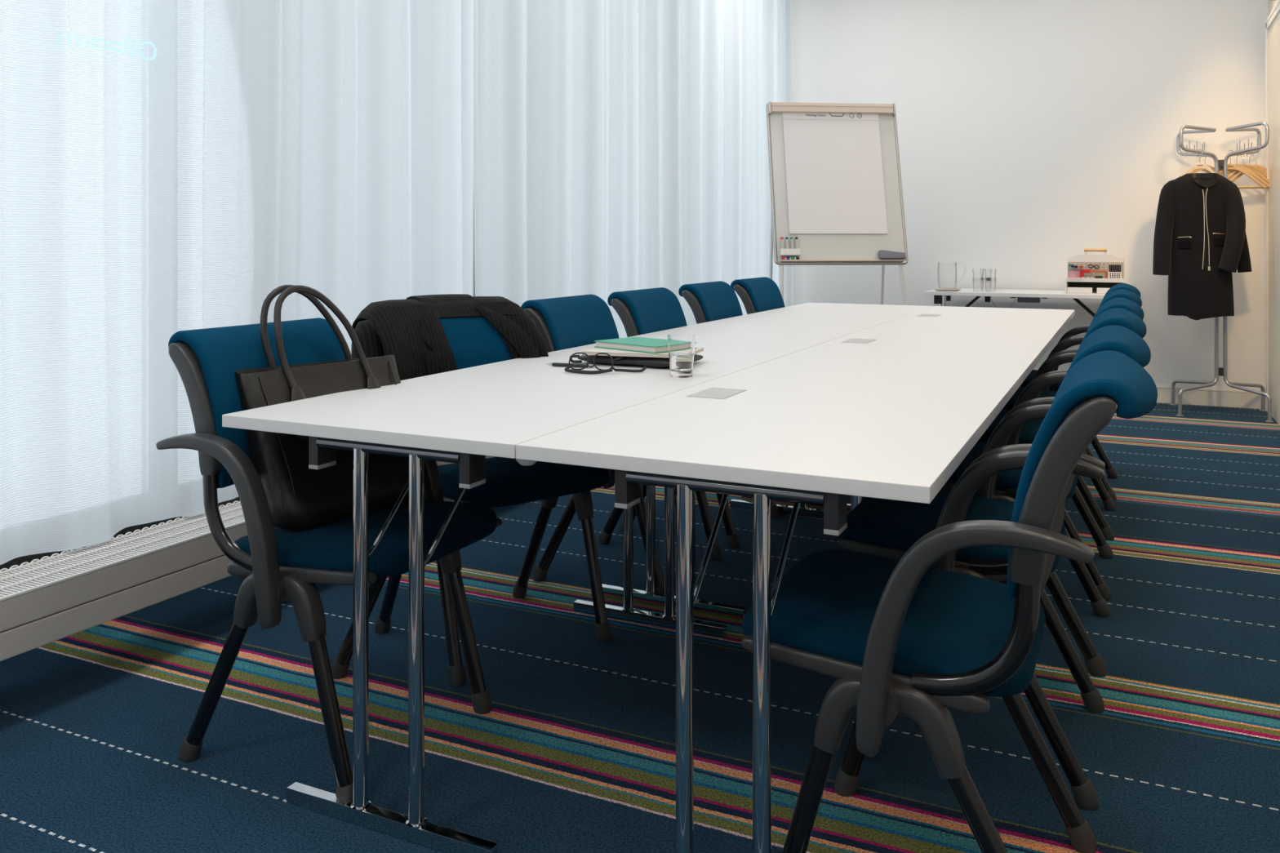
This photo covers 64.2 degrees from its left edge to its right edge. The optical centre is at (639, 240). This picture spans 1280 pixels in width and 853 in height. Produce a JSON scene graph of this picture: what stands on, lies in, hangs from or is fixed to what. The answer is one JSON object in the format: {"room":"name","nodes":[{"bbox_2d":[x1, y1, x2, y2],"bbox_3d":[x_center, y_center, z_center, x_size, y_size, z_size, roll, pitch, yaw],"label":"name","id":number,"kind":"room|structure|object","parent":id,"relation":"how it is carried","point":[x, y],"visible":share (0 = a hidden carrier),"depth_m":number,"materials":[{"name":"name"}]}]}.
{"room":"meeting room","nodes":[
{"label":"meeting room","id":0,"kind":"room"},
{"bbox_2d":[0,497,239,571],"bbox_3d":[-1.406,0.965,3.534,0.120,0.260,10.350,0,0,26],"label":"wall","id":1,"kind":"structure","parent":0,"point":[18,561],"depth_m":2.99,"materials":[{"name":"grey"}]},
{"bbox_2d":[472,203,475,296],"bbox_3d":[-0.456,-0.655,5.463,0.060,2.980,1.650,0,0,26],"label":"window","id":2,"kind":"structure","parent":1,"relation":"in","point":[473,265],"depth_m":4.74,"materials":[{"name":"grey"}]},
{"bbox_2d":[0,403,1279,852],"bbox_3d":[0.225,1.145,2.750,3.880,0.100,10.650,0,0,26],"label":"floor","id":3,"kind":"structure","parent":0,"point":[575,750],"depth_m":2.34,"materials":[{"name":"carpet"}]},
{"bbox_2d":[0,455,496,661],"bbox_3d":[-0.831,0.938,3.674,0.194,0.313,7.900,0,0,26],"label":"radiator","id":4,"kind":"object","parent":3,"relation":"on","point":[43,602],"visible":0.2,"depth_m":2.52,"materials":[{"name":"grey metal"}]},
{"bbox_2d":[0,461,439,601],"bbox_3d":[-0.827,0.789,3.672,0.184,0.015,7.900,0,0,26],"label":"grille","id":5,"kind":"object","parent":4,"relation":"attached to","point":[42,577],"depth_m":2.57,"materials":[{"name":"white metal"}]},
{"bbox_2d":[155,317,502,799],"bbox_3d":[-0.676,0.644,2.278,0.630,0.902,0.579,0,0,26],"label":"chair","id":6,"kind":"object","parent":3,"relation":"on","point":[277,566],"visible":0.71,"depth_m":2.13,"materials":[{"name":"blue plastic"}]},
{"bbox_2d":[235,284,425,530],"bbox_3d":[-0.712,0.357,2.355,0.256,0.508,0.422,0,0,38],"label":"tote bag","id":7,"kind":"object","parent":6,"relation":"on","point":[299,496],"visible":0.66,"depth_m":2.26,"materials":[{"name":"black leather"}]},
{"bbox_2d":[222,351,759,852],"bbox_3d":[-0.251,0.722,2.485,0.696,0.744,1.288,0,0,26],"label":"conference table","id":8,"kind":"object","parent":3,"relation":"on","point":[464,416],"visible":0.84,"depth_m":1.97,"materials":[{"name":"white laminate"}]},
{"bbox_2d":[515,458,536,466],"bbox_3d":[-0.202,0.388,1.829,0.044,0.024,0.043,0,0,26],"label":"clamp","id":9,"kind":"object","parent":8,"relation":"attached to","point":[522,462],"visible":0.42,"depth_m":1.81,"materials":[{"name":"white plastic"}]},
{"bbox_2d":[546,362,595,368],"bbox_3d":[-0.191,0.344,2.828,0.150,0.011,0.011,0,0,20],"label":"ballpoint pen","id":10,"kind":"object","parent":8,"relation":"on","point":[554,364],"visible":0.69,"depth_m":2.83,"materials":[{"name":"black plastic"}]},
{"bbox_2d":[564,352,647,374],"bbox_3d":[-0.091,0.323,2.698,0.220,0.053,0.054,0,0,1],"label":"eyeglasses","id":11,"kind":"object","parent":8,"relation":"on","point":[602,362],"visible":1,"depth_m":2.71,"materials":[{"name":"black plastic"}]},
{"bbox_2d":[569,354,702,367],"bbox_3d":[-0.011,0.335,2.931,0.326,0.033,0.224,0,0,29],"label":"leather folio","id":12,"kind":"object","parent":8,"relation":"on","point":[640,361],"visible":0.48,"depth_m":2.82,"materials":[{"name":"black leather"}]},
{"bbox_2d":[581,346,704,358],"bbox_3d":[0.011,0.314,2.911,0.303,0.010,0.208,0,0,18],"label":"notepad","id":13,"kind":"object","parent":12,"relation":"on","point":[593,351],"visible":0.46,"depth_m":2.83,"materials":[{"name":"beige paper"}]},
{"bbox_2d":[594,336,696,353],"bbox_3d":[0.014,0.299,2.940,0.242,0.019,0.174,0,0,44],"label":"book","id":14,"kind":"object","parent":13,"relation":"on","point":[642,344],"visible":0.89,"depth_m":2.90,"materials":[{"name":"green paper"}]},
{"bbox_2d":[667,333,695,377],"bbox_3d":[0.107,0.296,2.640,0.072,0.107,0.072,0,0,26],"label":"drinking glass","id":15,"kind":"object","parent":8,"relation":"on","point":[681,347],"visible":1,"depth_m":2.61,"materials":[{"name":"clear glass"}]},
{"bbox_2d":[374,316,614,687],"bbox_3d":[-0.421,0.644,2.849,0.579,0.902,0.630,0,0,-39],"label":"chair","id":16,"kind":"object","parent":3,"relation":"on","point":[473,341],"visible":0.37,"depth_m":2.79,"materials":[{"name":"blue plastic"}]},
{"bbox_2d":[351,293,548,380],"bbox_3d":[-0.566,0.384,3.030,0.608,0.444,0.313,0,0,-39],"label":"suit jacket","id":17,"kind":"object","parent":16,"relation":"hanging from","point":[411,330],"visible":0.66,"depth_m":2.91,"materials":[{"name":"grey fabric"}]},
{"bbox_2d":[520,293,722,594],"bbox_3d":[-0.046,0.644,3.413,0.630,0.902,0.579,0,0,26],"label":"chair","id":18,"kind":"object","parent":3,"relation":"on","point":[575,321],"visible":0.18,"depth_m":3.40,"materials":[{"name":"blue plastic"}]},
{"bbox_2d":[607,287,778,548],"bbox_3d":[0.223,0.644,3.960,0.630,0.902,0.579,0,0,26],"label":"chair","id":19,"kind":"object","parent":3,"relation":"on","point":[643,311],"visible":0.18,"depth_m":3.93,"materials":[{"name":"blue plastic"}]},
{"bbox_2d":[551,322,864,620],"bbox_3d":[0.307,0.722,3.645,0.696,0.744,1.287,0,0,26],"label":"conference table","id":20,"kind":"object","parent":3,"relation":"on","point":[722,342],"visible":0.34,"depth_m":3.36,"materials":[{"name":"white laminate"}]},
{"bbox_2d":[678,280,742,324],"bbox_3d":[0.519,0.644,4.633,0.630,0.902,0.579,0,0,26],"label":"chair","id":21,"kind":"object","parent":3,"relation":"on","point":[710,301],"visible":0.2,"depth_m":4.64,"materials":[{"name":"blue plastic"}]},
{"bbox_2d":[730,276,785,314],"bbox_3d":[0.801,0.644,5.197,0.630,0.902,0.579,0,0,26],"label":"chair","id":22,"kind":"object","parent":3,"relation":"on","point":[757,295],"visible":0.17,"depth_m":5.20,"materials":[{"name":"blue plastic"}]},
{"bbox_2d":[515,364,1019,852],"bbox_3d":[0.378,0.722,2.182,0.696,0.746,1.288,0,0,26],"label":"conference table","id":23,"kind":"object","parent":3,"relation":"on","point":[763,433],"visible":0.91,"depth_m":1.71,"materials":[{"name":"white laminate"}]},
{"bbox_2d":[706,302,933,512],"bbox_3d":[0.928,0.722,4.936,0.696,0.744,1.578,0,0,26],"label":"conference table","id":24,"kind":"object","parent":3,"relation":"on","point":[862,316],"visible":0.25,"depth_m":4.74,"materials":[{"name":"white laminate"}]},
{"bbox_2d":[765,101,908,305],"bbox_3d":[1.193,0.120,6.228,0.842,1.950,0.593,0,0,-6],"label":"easel","id":25,"kind":"object","parent":3,"relation":"on","point":[836,183],"visible":0.98,"depth_m":6.20,"materials":[{"name":"white metal"}]},
{"bbox_2d":[779,248,800,259],"bbox_3d":[0.891,0.079,6.059,0.122,0.065,0.036,0,0,-6],"label":"holder","id":26,"kind":"object","parent":25,"relation":"on","point":[783,252],"visible":1,"depth_m":6.04,"materials":[{"name":"white plastic"}]},
{"bbox_2d":[780,236,784,259],"bbox_3d":[0.846,0.045,6.059,0.018,0.138,0.047,0,0,-6],"label":"marker pen","id":27,"kind":"object","parent":26,"relation":"in","point":[781,237],"visible":1,"depth_m":6.06,"materials":[{"name":"grey plastic"}]},
{"bbox_2d":[785,236,789,259],"bbox_3d":[0.875,0.045,6.062,0.018,0.138,0.047,0,0,-6],"label":"marker pen","id":28,"kind":"object","parent":26,"relation":"in","point":[786,237],"visible":1,"depth_m":6.06,"materials":[{"name":"grey plastic"}]},
{"bbox_2d":[790,236,794,259],"bbox_3d":[0.905,0.045,6.065,0.018,0.138,0.047,0,0,-6],"label":"marker pen","id":29,"kind":"object","parent":26,"relation":"in","point":[791,237],"visible":1,"depth_m":6.06,"materials":[{"name":"grey plastic"}]},
{"bbox_2d":[795,236,799,259],"bbox_3d":[0.934,0.045,6.068,0.018,0.138,0.047,0,0,-6],"label":"marker pen","id":30,"kind":"object","parent":26,"relation":"in","point":[796,237],"visible":1,"depth_m":6.07,"materials":[{"name":"grey plastic"}]},
{"bbox_2d":[780,258,904,262],"bbox_3d":[1.207,0.118,6.087,0.752,0.017,0.031,0,0,-6],"label":"tray","id":31,"kind":"object","parent":25,"relation":"on","point":[800,260],"depth_m":6.08,"materials":[{"name":"beige plastic"}]},
{"bbox_2d":[877,249,905,259],"bbox_3d":[1.504,0.082,6.111,0.160,0.056,0.050,0,0,-6],"label":"eraser","id":32,"kind":"object","parent":25,"relation":"on","point":[882,254],"visible":1,"depth_m":6.09,"materials":[{"name":"grey plastic"}]},
{"bbox_2d":[760,328,1053,497],"bbox_3d":[0.936,0.722,3.342,0.696,0.746,1.287,0,0,26],"label":"conference table","id":33,"kind":"object","parent":3,"relation":"on","point":[985,354],"visible":0.36,"depth_m":3.17,"materials":[{"name":"white laminate"}]},
{"bbox_2d":[741,350,1157,852],"bbox_3d":[0.521,0.644,1.724,0.630,0.902,0.579,0,0,26],"label":"chair","id":34,"kind":"object","parent":3,"relation":"on","point":[913,637],"visible":1,"depth_m":1.54,"materials":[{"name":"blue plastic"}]},
{"bbox_2d":[866,306,1075,341],"bbox_3d":[1.557,0.722,4.633,0.696,0.746,1.578,0,0,26],"label":"conference table","id":35,"kind":"object","parent":3,"relation":"on","point":[1038,322],"visible":0.32,"depth_m":4.45,"materials":[{"name":"white laminate"}]},
{"bbox_2d":[837,324,1151,810],"bbox_3d":[0.784,0.644,2.271,0.630,0.902,0.579,0,0,26],"label":"chair","id":36,"kind":"object","parent":3,"relation":"on","point":[882,527],"visible":0.35,"depth_m":2.17,"materials":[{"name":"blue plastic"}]},
{"bbox_2d":[924,288,1117,408],"bbox_3d":[2.634,0.720,6.967,1.255,0.750,0.560,0,0,26],"label":"side table","id":37,"kind":"object","parent":3,"relation":"on","point":[940,297],"visible":0.48,"depth_m":6.88,"materials":[{"name":"white laminate"}]},
{"bbox_2d":[933,288,961,291],"bbox_3d":[2.130,0.337,7.077,0.188,0.016,0.188,0,0,26],"label":"saucer","id":38,"kind":"object","parent":37,"relation":"on","point":[936,289],"visible":0.94,"depth_m":7.01,"materials":[{"name":"white ceramic"}]},
{"bbox_2d":[937,262,966,288],"bbox_3d":[2.142,0.243,7.058,0.130,0.191,0.175,0,0,-34],"label":"glass jug","id":39,"kind":"object","parent":38,"relation":"on","point":[937,262],"visible":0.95,"depth_m":7.07,"materials":[{"name":"clear glass"}]},
{"bbox_2d":[972,277,983,291],"bbox_3d":[2.314,0.298,6.988,0.075,0.092,0.075,0,0,26],"label":"tumbler","id":40,"kind":"object","parent":37,"relation":"on","point":[972,277],"visible":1,"depth_m":6.98,"materials":[{"name":"clear glass"}]},
{"bbox_2d":[972,268,983,282],"bbox_3d":[2.314,0.236,6.988,0.075,0.092,0.075,0,0,26],"label":"tumbler","id":41,"kind":"object","parent":40,"relation":"on","point":[972,268],"visible":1,"depth_m":6.99,"materials":[{"name":"clear glass"}]},
{"bbox_2d":[980,277,991,290],"bbox_3d":[2.391,0.298,7.056,0.075,0.092,0.075,0,0,26],"label":"tumbler","id":42,"kind":"object","parent":37,"relation":"on","point":[980,277],"visible":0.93,"depth_m":7.05,"materials":[{"name":"clear glass"}]},
{"bbox_2d":[984,277,995,291],"bbox_3d":[2.397,0.298,6.981,0.075,0.092,0.075,0,0,26],"label":"tumbler","id":43,"kind":"object","parent":37,"relation":"on","point":[984,277],"visible":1,"depth_m":6.98,"materials":[{"name":"clear glass"}]},
{"bbox_2d":[984,268,995,282],"bbox_3d":[2.397,0.236,6.981,0.075,0.092,0.075,0,0,26],"label":"tumbler","id":44,"kind":"object","parent":43,"relation":"on","point":[984,268],"visible":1,"depth_m":6.98,"materials":[{"name":"clear glass"}]},
{"bbox_2d":[1065,248,1124,294],"bbox_3d":[2.974,0.197,6.673,0.345,0.294,0.210,0,0,26],"label":"desk organizer","id":45,"kind":"object","parent":37,"relation":"on","point":[1090,286],"visible":0.85,"depth_m":6.73,"materials":[{"name":"white plastic"}]},
{"bbox_2d":[1068,271,1079,277],"bbox_3d":[2.893,0.229,6.776,0.086,0.060,0.030,0,0,26],"label":"box","id":46,"kind":"object","parent":45,"relation":"in","point":[1071,273],"visible":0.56,"depth_m":6.76,"materials":[{"name":"pink cardboard"}]},
{"bbox_2d":[1080,269,1107,278],"bbox_3d":[2.978,0.224,6.701,0.167,0.071,0.030,0,0,26],"label":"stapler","id":47,"kind":"object","parent":45,"relation":"in","point":[1082,271],"visible":0.75,"depth_m":6.70,"materials":[{"name":"red plastic"}]},
{"bbox_2d":[1088,264,1099,274],"bbox_3d":[2.997,0.191,6.743,0.070,0.075,0.009,0,0,26],"label":"scissors","id":48,"kind":"object","parent":45,"relation":"in","point":[1094,268],"visible":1,"depth_m":6.74,"materials":[{"name":"black plastic"}]},
{"bbox_2d":[1107,271,1121,278],"bbox_3d":[3.058,0.229,6.574,0.079,0.060,0.071,0,0,26],"label":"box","id":49,"kind":"object","parent":45,"relation":"in","point":[1110,274],"visible":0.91,"depth_m":6.54,"materials":[{"name":"white cardboard"}]},
{"bbox_2d":[941,307,1146,677],"bbox_3d":[1.073,0.644,2.871,0.630,0.902,0.579,0,0,26],"label":"chair","id":50,"kind":"object","parent":3,"relation":"on","point":[1004,486],"visible":0.22,"depth_m":2.68,"materials":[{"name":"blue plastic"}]},
{"bbox_2d":[977,297,1143,600],"bbox_3d":[1.337,0.644,3.418,0.630,0.902,0.579,0,0,26],"label":"chair","id":51,"kind":"object","parent":3,"relation":"on","point":[1028,432],"visible":0.16,"depth_m":3.39,"materials":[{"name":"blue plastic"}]},
{"bbox_2d":[1000,288,1142,540],"bbox_3d":[1.636,0.644,4.041,0.630,0.902,0.579,0,0,26],"label":"chair","id":52,"kind":"object","parent":3,"relation":"on","point":[1108,504],"visible":0.16,"depth_m":3.90,"materials":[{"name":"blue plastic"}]},
{"bbox_2d":[1019,283,1140,501],"bbox_3d":[1.907,0.644,4.604,0.630,0.902,0.579,0,0,26],"label":"chair","id":53,"kind":"object","parent":3,"relation":"on","point":[1111,472],"visible":0.12,"depth_m":4.70,"materials":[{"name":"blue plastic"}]},
{"bbox_2d":[1169,121,1273,422],"bbox_3d":[3.685,0.183,6.491,0.563,1.823,0.509,0,0,26],"label":"coat stand","id":54,"kind":"object","parent":3,"relation":"on","point":[1222,371],"visible":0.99,"depth_m":6.45,"materials":[{"name":"grey metal"}]},
{"bbox_2d":[1180,154,1209,176],"bbox_3d":[3.629,-0.456,6.624,0.430,0.246,0.015,0,0,-5],"label":"hanger","id":55,"kind":"object","parent":54,"relation":"hanging from","point":[1205,171],"visible":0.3,"depth_m":6.62,"materials":[{"name":"brown wood"}]},
{"bbox_2d":[1181,148,1215,176],"bbox_3d":[3.519,-0.456,6.419,0.340,0.246,0.015,0,0,6],"label":"hanger","id":56,"kind":"object","parent":54,"relation":"hanging from","point":[1199,165],"visible":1,"depth_m":6.41,"materials":[{"name":"brown wood"}]},
{"bbox_2d":[1152,173,1251,320],"bbox_3d":[3.522,0.034,6.394,0.593,0.918,0.236,0,0,15],"label":"coat","id":57,"kind":"object","parent":56,"relation":"hanging from","point":[1200,239],"visible":1,"depth_m":6.35,"materials":[{"name":"black fabric"}]},
{"bbox_2d":[1189,154,1222,176],"bbox_3d":[3.644,-0.456,6.586,0.430,0.246,0.015,0,0,-2],"label":"hanger","id":58,"kind":"object","parent":54,"relation":"hanging from","point":[1194,171],"visible":0.23,"depth_m":6.58,"materials":[{"name":"brown wood"}]},
{"bbox_2d":[1218,150,1265,188],"bbox_3d":[3.759,-0.456,6.499,0.400,0.246,0.015,0,0,12],"label":"hanger","id":59,"kind":"object","parent":54,"relation":"hanging from","point":[1230,166],"visible":0.65,"depth_m":6.48,"materials":[{"name":"brown wood"}]},
{"bbox_2d":[1218,150,1269,187],"bbox_3d":[3.809,-0.456,6.515,0.400,0.246,0.015,0,0,10],"label":"hanger","id":60,"kind":"object","parent":54,"relation":"hanging from","point":[1244,167],"visible":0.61,"depth_m":6.50,"materials":[{"name":"brown wood"}]},
{"bbox_2d":[1226,153,1266,188],"bbox_3d":[3.908,-0.456,6.547,0.400,0.246,0.015,0,0,6],"label":"hanger","id":61,"kind":"object","parent":54,"relation":"hanging from","point":[1257,168],"visible":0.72,"depth_m":6.54,"materials":[{"name":"brown wood"}]},
{"bbox_2d":[1226,154,1268,188],"bbox_3d":[3.858,-0.456,6.531,0.400,0.246,0.015,0,0,8],"label":"hanger","id":62,"kind":"object","parent":54,"relation":"hanging from","point":[1251,168],"visible":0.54,"depth_m":6.52,"materials":[{"name":"brown wood"}]},
{"bbox_2d":[1231,152,1266,182],"bbox_3d":[3.957,-0.456,6.563,0.400,0.246,0.015,0,0,4],"label":"hanger","id":63,"kind":"object","parent":54,"relation":"hanging from","point":[1263,168],"visible":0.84,"depth_m":6.56,"materials":[{"name":"brown wood"}]},
{"bbox_2d":[791,0,1267,391],"bbox_3d":[2.495,-0.555,7.467,3.880,3.300,0.120,0,0,26],"label":"wall","id":64,"kind":"structure","parent":0,"point":[1033,135],"depth_m":7.21,"materials":[{"name":"white paint"}]},
{"bbox_2d":[1155,386,1261,408],"bbox_3d":[2.465,1.039,7.405,3.580,0.112,0.017,0,0,26],"label":"baseboard","id":65,"kind":"structure","parent":64,"relation":"attached to","point":[1199,397],"depth_m":6.76,"materials":[{"name":"white paint"}]},
{"bbox_2d":[1267,0,1278,16],"bbox_3d":[1.892,-0.555,1.947,0.120,3.300,10.350,0,0,26],"label":"wall","id":66,"kind":"structure","parent":0,"point":[1271,4],"depth_m":6.51,"materials":[{"name":"beige paint"}]},
{"bbox_2d":[1265,0,1279,426],"bbox_3d":[3.707,-0.161,5.929,0.066,2.511,1.455,0,0,26],"label":"door","id":67,"kind":"structure","parent":66,"relation":"in","point":[1272,23],"depth_m":6.35,"materials":[{"name":"white paint"}]},
{"bbox_3d":[0.225,-2.255,2.750,3.880,0.100,10.650,0,0,26],"label":"ceiling","id":68,"kind":"structure","parent":0,"visible":0},
{"bbox_3d":[-1.085,-2.170,3.407,0.050,0.030,10.200,0,0,26],"label":"rail","id":69,"kind":"object","parent":68,"relation":"attached to","visible":0},
{"bbox_2d":[0,0,473,564],"bbox_3d":[-1.982,-0.677,1.495,0.106,2.916,6.000,0,0,26],"label":"sheer curtain","id":70,"kind":"object","parent":69,"relation":"hanging from","point":[167,166],"visible":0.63,"depth_m":2.89,"materials":[{"name":"white fabric"}]},
{"bbox_2d":[473,0,793,337],"bbox_3d":[0.242,-0.677,6.088,0.110,2.916,4.199,0,0,26],"label":"sheer curtain","id":71,"kind":"object","parent":69,"relation":"hanging from","point":[620,145],"visible":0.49,"depth_m":5.39,"materials":[{"name":"white fabric"}]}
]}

